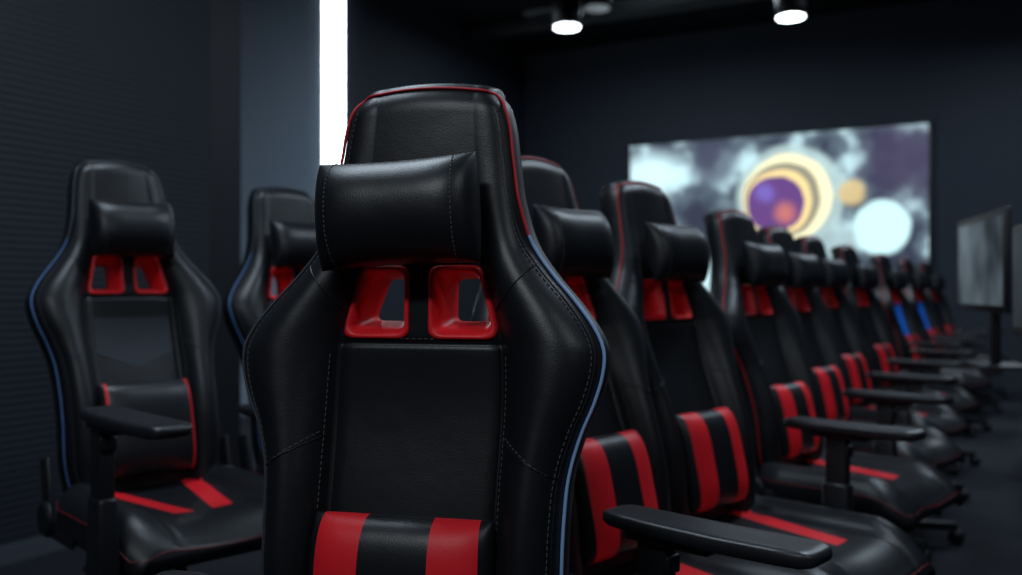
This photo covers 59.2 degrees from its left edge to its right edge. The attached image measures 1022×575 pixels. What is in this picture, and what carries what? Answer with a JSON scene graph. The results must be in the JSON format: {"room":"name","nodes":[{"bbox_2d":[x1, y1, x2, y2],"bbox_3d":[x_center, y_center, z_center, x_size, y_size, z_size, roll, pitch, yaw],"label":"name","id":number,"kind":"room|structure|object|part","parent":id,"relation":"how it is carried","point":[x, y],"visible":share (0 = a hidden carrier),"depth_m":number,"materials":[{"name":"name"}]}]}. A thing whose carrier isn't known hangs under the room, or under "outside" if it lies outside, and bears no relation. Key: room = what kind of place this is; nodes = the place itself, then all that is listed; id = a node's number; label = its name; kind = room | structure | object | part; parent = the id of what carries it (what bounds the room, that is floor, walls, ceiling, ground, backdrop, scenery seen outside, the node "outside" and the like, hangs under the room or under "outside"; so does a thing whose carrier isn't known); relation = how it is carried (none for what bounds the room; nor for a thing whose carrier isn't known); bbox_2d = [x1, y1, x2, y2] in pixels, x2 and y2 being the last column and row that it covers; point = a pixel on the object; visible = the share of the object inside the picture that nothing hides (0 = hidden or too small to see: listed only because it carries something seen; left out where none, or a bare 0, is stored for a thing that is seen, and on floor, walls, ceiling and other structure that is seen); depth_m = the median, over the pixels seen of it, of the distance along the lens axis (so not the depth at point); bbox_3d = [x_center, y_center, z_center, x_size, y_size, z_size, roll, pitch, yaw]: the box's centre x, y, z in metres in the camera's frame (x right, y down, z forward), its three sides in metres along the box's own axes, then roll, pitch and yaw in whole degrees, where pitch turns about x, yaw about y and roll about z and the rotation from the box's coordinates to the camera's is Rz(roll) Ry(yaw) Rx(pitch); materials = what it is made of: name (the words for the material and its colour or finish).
{"room":"gaming lounge","nodes":[
{"label":"gaming lounge","id":0,"kind":"room"},
{"bbox_2d":[0,0,210,546],"bbox_3d":[-3.856,-1.045,1.980,2.000,4.200,6.460,0,0,28],"label":"wall","id":1,"kind":"structure","parent":0,"point":[119,80],"depth_m":3.66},
{"bbox_2d":[0,536,66,565],"bbox_3d":[-2.967,1.019,1.502,0.015,0.070,6.460,0,0,28],"label":"baseboard","id":2,"kind":"structure","parent":1,"relation":"attached to","point":[15,552],"depth_m":3.51,"materials":[{"name":"grey"}]},
{"bbox_2d":[210,0,240,468],"bbox_3d":[-2.292,-1.037,4.920,2.000,4.200,0.200,0,0,28],"label":"trim","id":3,"kind":"structure","parent":1,"relation":"attached to","point":[225,185],"depth_m":4.45,"materials":[{"name":"black"}]},
{"bbox_2d":[321,0,524,321],"bbox_3d":[-1.897,-1.028,8.342,0.151,4.200,8.600,0,0,28],"label":"wall","id":4,"kind":"structure","parent":0,"point":[388,44],"depth_m":9.73,"materials":[{"name":"paint"}]},
{"bbox_2d":[241,0,320,415],"bbox_3d":[-2.104,-1.030,7.761,0.030,4.200,1.380,0,0,28],"label":"wall","id":5,"kind":"structure","parent":4,"relation":"attached to","point":[281,39],"depth_m":7.88,"materials":[{"name":"grey paint"}]},
{"bbox_2d":[323,0,343,164],"bbox_3d":[-1.681,-1.023,8.534,0.050,4.150,0.260,0,0,28],"label":"led light strip","id":6,"kind":"object","parent":4,"relation":"attached to","point":[333,10],"visible":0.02,"depth_m":8.49,"materials":[{"name":"white"}]},
{"bbox_2d":[0,390,1021,574],"bbox_3d":[1.000,1.113,4.997,26.000,0.100,26.000,0,0,28],"label":"floor","id":7,"kind":"structure","parent":0,"point":[990,521],"depth_m":4.06,"materials":[{"name":"carpet"}]},
{"bbox_2d":[25,160,263,574],"bbox_3d":[-0.812,0.343,2.268,0.667,1.426,1.097,0,0,-44],"label":"gaming chair","id":8,"kind":"object","parent":7,"relation":"on","point":[146,491],"visible":0.98,"depth_m":2.41,"materials":[{"name":"black leather"}]},
{"bbox_3d":[-0.881,0.415,1.944,0.036,0.240,0.066,0,0,-44],"label":"arm post","id":9,"kind":"part","parent":8,"relation":"part of","materials":[{"name":"black plastic"}]},
{"bbox_3d":[-0.840,0.294,1.902,0.060,0.016,0.160,0,0,-44],"label":"pad plate","id":10,"kind":"part","parent":8,"relation":"part of","materials":[{"name":"black plastic"}]},
{"bbox_2d":[89,199,174,257],"bbox_3d":[-1.056,-0.165,2.518,0.230,0.162,0.090,0,-12,-44],"label":"pillow","id":11,"kind":"object","parent":8,"relation":"on","point":[117,228],"depth_m":2.48,"materials":[{"name":"black leather"}]},
{"bbox_2d":[97,378,196,478],"bbox_3d":[-0.978,0.376,2.436,0.256,0.250,0.070,0,-13,-44],"label":"lumbar pillow","id":12,"kind":"object","parent":8,"relation":"on","point":[175,398],"depth_m":2.43,"materials":[{"name":"black leather"}]},
{"bbox_3d":[-0.825,0.571,2.277,0.502,0.142,0.525,0,0,-44],"label":"seat","id":13,"kind":"part","parent":8,"relation":"part of","materials":[{"name":"leather"}]},
{"bbox_2d":[222,187,316,475],"bbox_3d":[-0.556,0.354,2.875,0.690,1.406,0.804,0,0,-44],"label":"gaming chair","id":14,"kind":"object","parent":7,"relation":"on","point":[281,233],"visible":0.24,"depth_m":2.95,"materials":[{"name":"black leather"}]},
{"bbox_2d":[270,220,316,267],"bbox_3d":[-0.695,-0.144,3.018,0.230,0.162,0.090,0,-12,-44],"label":"pillow","id":15,"kind":"object","parent":14,"relation":"on","point":[293,244],"depth_m":2.95,"materials":[{"name":"black leather"}]},
{"bbox_2d":[155,83,610,574],"bbox_3d":[-0.181,0.371,1.102,0.689,1.362,0.676,0,0,13],"label":"gaming chair","id":16,"kind":"object","parent":7,"relation":"on","point":[432,441],"visible":1,"depth_m":1.28,"materials":[{"name":"black leather"}]},
{"bbox_2d":[315,151,480,270],"bbox_3d":[-0.162,-0.106,1.264,0.242,0.157,0.092,-3,-4,13],"label":"pillow","id":17,"kind":"object","parent":16,"relation":"on","point":[392,212],"depth_m":1.23,"materials":[{"name":"black leather"}]},
{"bbox_2d":[308,510,495,574],"bbox_3d":[-0.154,0.434,1.226,0.269,0.241,0.072,0,-5,13],"label":"lumbar pillow","id":18,"kind":"object","parent":16,"relation":"on","point":[342,543],"depth_m":1.21,"materials":[{"name":"leather"}]},
{"bbox_2d":[471,155,832,574],"bbox_3d":[0.329,0.374,1.820,0.936,1.361,0.691,0,0,44],"label":"gaming chair","id":19,"kind":"object","parent":7,"relation":"on","point":[623,523],"visible":0.64,"depth_m":1.92,"materials":[{"name":"black leather"}]},
{"bbox_2d":[532,204,614,278],"bbox_3d":[0.143,-0.102,2.000,0.090,0.162,0.230,-16,-11,43],"label":"pillow","id":20,"kind":"object","parent":19,"relation":"on","point":[577,243],"depth_m":1.95,"materials":[{"name":"black leather"}]},
{"bbox_2d":[574,429,657,565],"bbox_3d":[0.223,0.440,1.921,0.070,0.250,0.256,-18,-12,43],"label":"lumbar pillow","id":21,"kind":"object","parent":19,"relation":"on","point":[617,467],"depth_m":1.87,"materials":[{"name":"red leather"}]},
{"bbox_3d":[0.244,0.534,1.495,0.066,0.240,0.036,0,0,44],"label":"arm post","id":22,"kind":"part","parent":19,"relation":"part of","materials":[{"name":"black plastic"}]},
{"bbox_3d":[0.267,0.413,1.473,0.160,0.016,0.060,0,0,44],"label":"pad plate","id":23,"kind":"part","parent":19,"relation":"part of","materials":[{"name":"black plastic"}]},
{"bbox_3d":[0.381,0.635,1.768,0.525,0.142,0.502,0,0,44],"label":"seat","id":24,"kind":"part","parent":19,"relation":"part of","materials":[{"name":"leather"}]},
{"bbox_2d":[599,181,935,574],"bbox_3d":[0.594,0.378,2.294,0.688,1.356,0.822,0,0,-44],"label":"gaming chair","id":25,"kind":"object","parent":7,"relation":"on","point":[661,266],"visible":0.8,"depth_m":2.38,"materials":[{"name":"black leather"}]},
{"bbox_2d":[645,222,709,281],"bbox_3d":[0.452,-0.095,2.438,0.230,0.162,0.090,0,-12,-44],"label":"pillow","id":26,"kind":"object","parent":25,"relation":"on","point":[673,253],"depth_m":2.38,"materials":[{"name":"black leather"}]},
{"bbox_2d":[674,407,747,514],"bbox_3d":[0.530,0.446,2.356,0.256,0.250,0.070,0,-13,-44],"label":"lumbar pillow","id":27,"kind":"object","parent":25,"relation":"on","point":[713,440],"depth_m":2.31,"materials":[{"name":"red leather"}]},
{"bbox_3d":[0.683,0.641,2.197,0.502,0.142,0.525,0,0,-44],"label":"seat","id":28,"kind":"part","parent":25,"relation":"part of","materials":[{"name":"leather"}]},
{"bbox_3d":[0.879,0.516,2.414,0.036,0.240,0.066,0,0,-44],"label":"arm post","id":29,"kind":"part","parent":25,"relation":"part of","materials":[{"name":"black plastic"}]},
{"bbox_3d":[0.884,0.395,2.409,0.060,0.016,0.160,0,0,-44],"label":"pad plate","id":30,"kind":"part","parent":25,"relation":"part of","materials":[{"name":"black plastic"}]},
{"bbox_2d":[703,209,962,532],"bbox_3d":[1.058,0.385,3.082,0.822,1.346,0.688,0,0,44],"label":"gaming chair","id":31,"kind":"object","parent":7,"relation":"on","point":[777,381],"visible":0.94,"depth_m":3.10,"materials":[{"name":"black leather"}]},
{"bbox_2d":[743,242,787,286],"bbox_3d":[0.911,-0.083,3.220,0.090,0.162,0.230,-16,-11,43],"label":"pillow","id":32,"kind":"object","parent":31,"relation":"on","point":[764,265],"depth_m":3.16,"materials":[{"name":"black leather"}]},
{"bbox_2d":[770,381,818,459],"bbox_3d":[0.992,0.458,3.142,0.070,0.250,0.256,-18,-12,43],"label":"lumbar pillow","id":33,"kind":"object","parent":31,"relation":"on","point":[791,398],"depth_m":3.09,"materials":[{"name":"red leather"}]},
{"bbox_3d":[1.150,0.653,2.988,0.525,0.142,0.502,0,0,44],"label":"seat","id":34,"kind":"part","parent":31,"relation":"part of","materials":[{"name":"leather"}]},
{"bbox_3d":[1.339,0.528,3.212,0.066,0.240,0.036,0,0,44],"label":"arm post","id":35,"kind":"part","parent":31,"relation":"part of","materials":[{"name":"black plastic"}]},
{"bbox_3d":[1.344,0.407,3.207,0.160,0.016,0.060,0,0,44],"label":"pad plate","id":36,"kind":"part","parent":31,"relation":"part of","materials":[{"name":"black plastic"}]},
{"bbox_2d":[756,226,964,562],"bbox_3d":[1.448,0.390,3.836,0.822,1.339,0.688,0,0,43],"label":"gaming chair","id":37,"kind":"object","parent":7,"relation":"on","point":[805,273],"visible":0.44,"depth_m":3.91,"materials":[{"name":"black leather"}]},
{"bbox_2d":[787,253,822,288],"bbox_3d":[1.299,-0.074,3.972,0.090,0.162,0.230,-16,-11,42],"label":"pillow","id":38,"kind":"object","parent":37,"relation":"on","point":[805,271],"depth_m":3.91,"materials":[{"name":"black leather"}]},
{"bbox_2d":[812,366,848,420],"bbox_3d":[1.381,0.467,3.894,0.070,0.250,0.256,-18,-12,42],"label":"lumbar pillow","id":39,"kind":"object","parent":37,"relation":"on","point":[830,381],"depth_m":3.85,"materials":[{"name":"red leather"}]},
{"bbox_3d":[1.542,0.662,3.744,0.525,0.142,0.502,0,0,43],"label":"seat","id":40,"kind":"part","parent":37,"relation":"part of","materials":[{"name":"leather"}]},
{"bbox_3d":[1.727,0.537,3.971,0.066,0.240,0.036,0,0,43],"label":"arm post","id":41,"kind":"part","parent":37,"relation":"part of","materials":[{"name":"black plastic"}]},
{"bbox_3d":[1.732,0.416,3.966,0.160,0.016,0.060,0,0,43],"label":"pad plate","id":42,"kind":"part","parent":37,"relation":"part of","materials":[{"name":"black plastic"}]},
{"bbox_2d":[794,235,969,515],"bbox_3d":[1.849,0.391,4.586,0.822,1.341,0.688,0,0,43],"label":"gaming chair","id":43,"kind":"object","parent":7,"relation":"on","point":[836,276],"visible":0.46,"depth_m":4.67,"materials":[{"name":"black leather"}]},
{"bbox_2d":[820,258,849,288],"bbox_3d":[1.700,-0.074,4.722,0.090,0.162,0.230,-16,-11,42],"label":"pillow","id":44,"kind":"object","parent":43,"relation":"on","point":[836,275],"depth_m":4.65,"materials":[{"name":"black leather"}]},
{"bbox_2d":[842,353,871,403],"bbox_3d":[1.782,0.467,4.644,0.070,0.250,0.256,-18,-12,42],"label":"lumbar pillow","id":45,"kind":"object","parent":43,"relation":"on","point":[857,366],"depth_m":4.60,"materials":[{"name":"red leather"}]},
{"bbox_3d":[1.943,0.662,4.494,0.525,0.142,0.502,0,0,43],"label":"seat","id":46,"kind":"part","parent":43,"relation":"part of","materials":[{"name":"leather"}]},
{"bbox_3d":[2.128,0.537,4.721,0.066,0.240,0.036,0,0,43],"label":"arm post","id":47,"kind":"part","parent":43,"relation":"part of","materials":[{"name":"black plastic"}]},
{"bbox_3d":[2.133,0.416,4.716,0.160,0.016,0.060,0,0,43],"label":"pad plate","id":48,"kind":"part","parent":43,"relation":"part of","materials":[{"name":"black plastic"}]},
{"bbox_2d":[830,245,980,475],"bbox_3d":[2.374,0.396,5.486,0.822,1.336,0.688,0,0,43],"label":"gaming chair","id":49,"kind":"object","parent":7,"relation":"on","point":[876,334],"visible":0.51,"depth_m":5.55,"materials":[{"name":"black leather"}]},
{"bbox_2d":[855,264,878,289],"bbox_3d":[2.225,-0.067,5.622,0.090,0.162,0.230,-16,-11,42],"label":"pillow","id":50,"kind":"object","parent":49,"relation":"on","point":[866,276],"depth_m":5.55,"materials":[{"name":"black leather"}]},
{"bbox_2d":[874,344,897,385],"bbox_3d":[2.306,0.474,5.544,0.070,0.250,0.256,-18,-12,42],"label":"lumbar pillow","id":51,"kind":"object","parent":49,"relation":"on","point":[884,352],"depth_m":5.49,"materials":[{"name":"red leather"}]},
{"bbox_3d":[2.467,0.669,5.394,0.525,0.142,0.502,0,0,43],"label":"seat","id":52,"kind":"part","parent":49,"relation":"part of","materials":[{"name":"leather"}]},
{"bbox_3d":[2.652,0.545,5.621,0.066,0.240,0.036,0,0,43],"label":"arm post","id":53,"kind":"part","parent":49,"relation":"part of","materials":[{"name":"black plastic"}]},
{"bbox_3d":[2.657,0.424,5.616,0.160,0.016,0.060,0,0,43],"label":"pad plate","id":54,"kind":"part","parent":49,"relation":"part of","materials":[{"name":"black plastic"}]},
{"bbox_2d":[868,254,991,437],"bbox_3d":[3.131,0.402,6.787,0.804,1.331,0.690,0,0,43],"label":"gaming chair","id":55,"kind":"object","parent":7,"relation":"on","point":[903,326],"visible":0.56,"depth_m":6.78,"materials":[{"name":"black leather"}]},
{"bbox_2d":[889,270,908,289],"bbox_3d":[2.985,-0.059,6.922,0.090,0.162,0.230,-16,-11,42],"label":"pillow","id":56,"kind":"object","parent":55,"relation":"on","point":[898,279],"depth_m":6.85,"materials":[{"name":"black leather"}]},
{"bbox_2d":[905,335,923,359],"bbox_3d":[3.067,0.483,6.844,0.070,0.250,0.256,-18,-12,42],"label":"lumbar pillow","id":57,"kind":"object","parent":55,"relation":"on","point":[910,338],"depth_m":6.79,"materials":[{"name":"red leather"}]},
{"bbox_3d":[3.019,0.431,6.489,0.160,0.016,0.060,0,0,43],"label":"pad plate","id":58,"kind":"part","parent":55,"relation":"part of","materials":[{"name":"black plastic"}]},
{"bbox_3d":[3.228,0.678,6.694,0.525,0.142,0.502,0,0,43],"label":"seat","id":59,"kind":"part","parent":55,"relation":"part of","materials":[{"name":"leather"}]},
{"bbox_3d":[3.413,0.553,6.921,0.066,0.240,0.036,0,0,43],"label":"arm post","id":60,"kind":"part","parent":55,"relation":"part of","materials":[{"name":"black plastic"}]},
{"bbox_2d":[894,258,1002,417],"bbox_3d":[3.759,0.404,7.787,0.804,1.331,0.690,0,0,43],"label":"gaming chair","id":61,"kind":"object","parent":7,"relation":"on","point":[923,307],"visible":0.53,"depth_m":7.84,"materials":[{"name":"black leather"}]},
{"bbox_2d":[913,272,929,289],"bbox_3d":[3.613,-0.056,7.922,0.090,0.162,0.230,-16,-11,42],"label":"pillow","id":62,"kind":"object","parent":61,"relation":"on","point":[921,281],"depth_m":7.85,"materials":[{"name":"black leather"}]},
{"bbox_2d":[928,329,943,349],"bbox_3d":[3.695,0.485,7.844,0.070,0.250,0.256,-18,-12,42],"label":"lumbar pillow","id":63,"kind":"object","parent":61,"relation":"on","point":[931,331],"depth_m":7.81,"materials":[{"name":"red leather"}]},
{"bbox_3d":[4.040,0.556,7.921,0.066,0.240,0.036,0,0,43],"label":"arm post","id":64,"kind":"part","parent":61,"relation":"part of","materials":[{"name":"black plastic"}]},
{"bbox_3d":[3.856,0.680,7.694,0.525,0.142,0.502,0,0,43],"label":"seat","id":65,"kind":"part","parent":61,"relation":"part of","materials":[{"name":"leather"}]},
{"bbox_2d":[914,262,1010,401],"bbox_3d":[4.380,0.409,8.787,0.804,1.326,0.690,0,0,43],"label":"gaming chair","id":66,"kind":"object","parent":7,"relation":"on","point":[937,282],"visible":0.41,"depth_m":8.85,"materials":[{"name":"black leather"}]},
{"bbox_2d":[931,275,944,290],"bbox_3d":[4.234,-0.048,8.922,0.090,0.162,0.230,-16,-11,42],"label":"pillow","id":67,"kind":"object","parent":66,"relation":"on","point":[937,281],"depth_m":8.85,"materials":[{"name":"black leather"}]},
{"bbox_2d":[944,325,953,335],"bbox_3d":[4.316,0.493,8.844,0.070,0.250,0.256,-18,-12,42],"label":"lumbar pillow","id":68,"kind":"object","parent":66,"relation":"on","point":[947,327],"depth_m":8.81,"materials":[{"name":"red leather"}]},
{"bbox_3d":[4.477,0.688,8.694,0.525,0.142,0.502,0,0,43],"label":"seat","id":69,"kind":"part","parent":66,"relation":"part of","materials":[{"name":"leather"}]},
{"bbox_3d":[2.555,0.685,3.672,0.700,0.750,4.500,0,0,28],"label":"desk","id":70,"kind":"object","parent":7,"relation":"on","visible":0},
{"bbox_2d":[958,206,1021,369],"bbox_3d":[1.898,0.013,3.507,0.180,0.592,0.777,0,0,15],"label":"computer monitor","id":71,"kind":"object","parent":70,"relation":"on","point":[984,241],"visible":1,"depth_m":3.47,"materials":[{"name":"black"}]},
{"bbox_2d":[958,215,1002,305],"bbox_3d":[1.836,-0.096,3.535,0.001,0.325,0.719,0,0,15],"label":"screen","id":72,"kind":"object","parent":71,"relation":"on","point":[980,244],"depth_m":3.49,"materials":[{"name":"grey glass"}]},
{"bbox_2d":[1012,225,1021,334],"bbox_3d":[1.557,0.057,2.505,0.180,0.500,0.676,0,0,16],"label":"computer monitor","id":73,"kind":"object","parent":70,"relation":"on","point":[1016,230],"visible":1,"depth_m":2.79,"materials":[{"name":"black"}]},
{"bbox_2d":[552,0,580,31],"bbox_3d":[0.502,-2.729,8.080,0.260,0.799,0.260,0,0,0],"label":"ceiling spotlight","id":74,"kind":"object","parent":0,"point":[566,14],"depth_m":7.98,"materials":[{"name":"black metal"}]},
{"bbox_2d":[583,0,610,12],"bbox_3d":[0.765,-2.805,8.014,0.250,0.649,0.250,0,0,0],"label":"ceiling spotlight","id":75,"kind":"object","parent":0,"point":[593,6],"depth_m":7.95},
{"bbox_2d":[415,0,926,55],"bbox_3d":[1.000,-3.187,5.008,26.000,0.100,26.000,0,0,28],"label":"ceiling","id":76,"kind":"structure","parent":0,"point":[470,13],"depth_m":10.45,"materials":[{"name":"black"}]},
{"bbox_2d":[466,0,753,42],"bbox_3d":[3.458,-3.027,8.669,9.000,0.160,0.120,0,0,28],"label":"ceiling beam","id":77,"kind":"structure","parent":76,"relation":"attached to","point":[524,26],"depth_m":10.31,"materials":[{"name":"black metal"}]},
{"bbox_2d":[523,0,709,25],"bbox_3d":[1.300,-2.981,9.008,2.440,0.290,0.440,0,0,28],"label":"ceiling panel","id":78,"kind":"object","parent":76,"relation":"hanging from","point":[540,16],"visible":0.57,"depth_m":9.18,"materials":[{"name":"black"}]},
{"bbox_2d":[525,0,1021,390],"bbox_3d":[4.904,-1.025,9.679,11.000,4.200,0.152,0,0,28],"label":"wall","id":79,"kind":"structure","parent":0,"point":[956,65],"depth_m":10.27,"materials":[{"name":"paint"}]},
{"bbox_2d":[628,120,931,290],"bbox_3d":[3.024,-0.850,10.562,3.473,1.914,0.066,0,0,28],"label":"wall screen","id":80,"kind":"object","parent":79,"relation":"attached to","point":[868,188],"visible":0.51,"depth_m":10.27,"materials":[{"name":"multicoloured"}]},
{"bbox_2d":[775,0,806,21],"bbox_3d":[2.419,-2.730,7.783,0.260,0.799,0.260,0,0,0],"label":"ceiling spotlight","id":81,"kind":"object","parent":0,"point":[785,10],"depth_m":7.70,"materials":[{"name":"white"}]}
]}

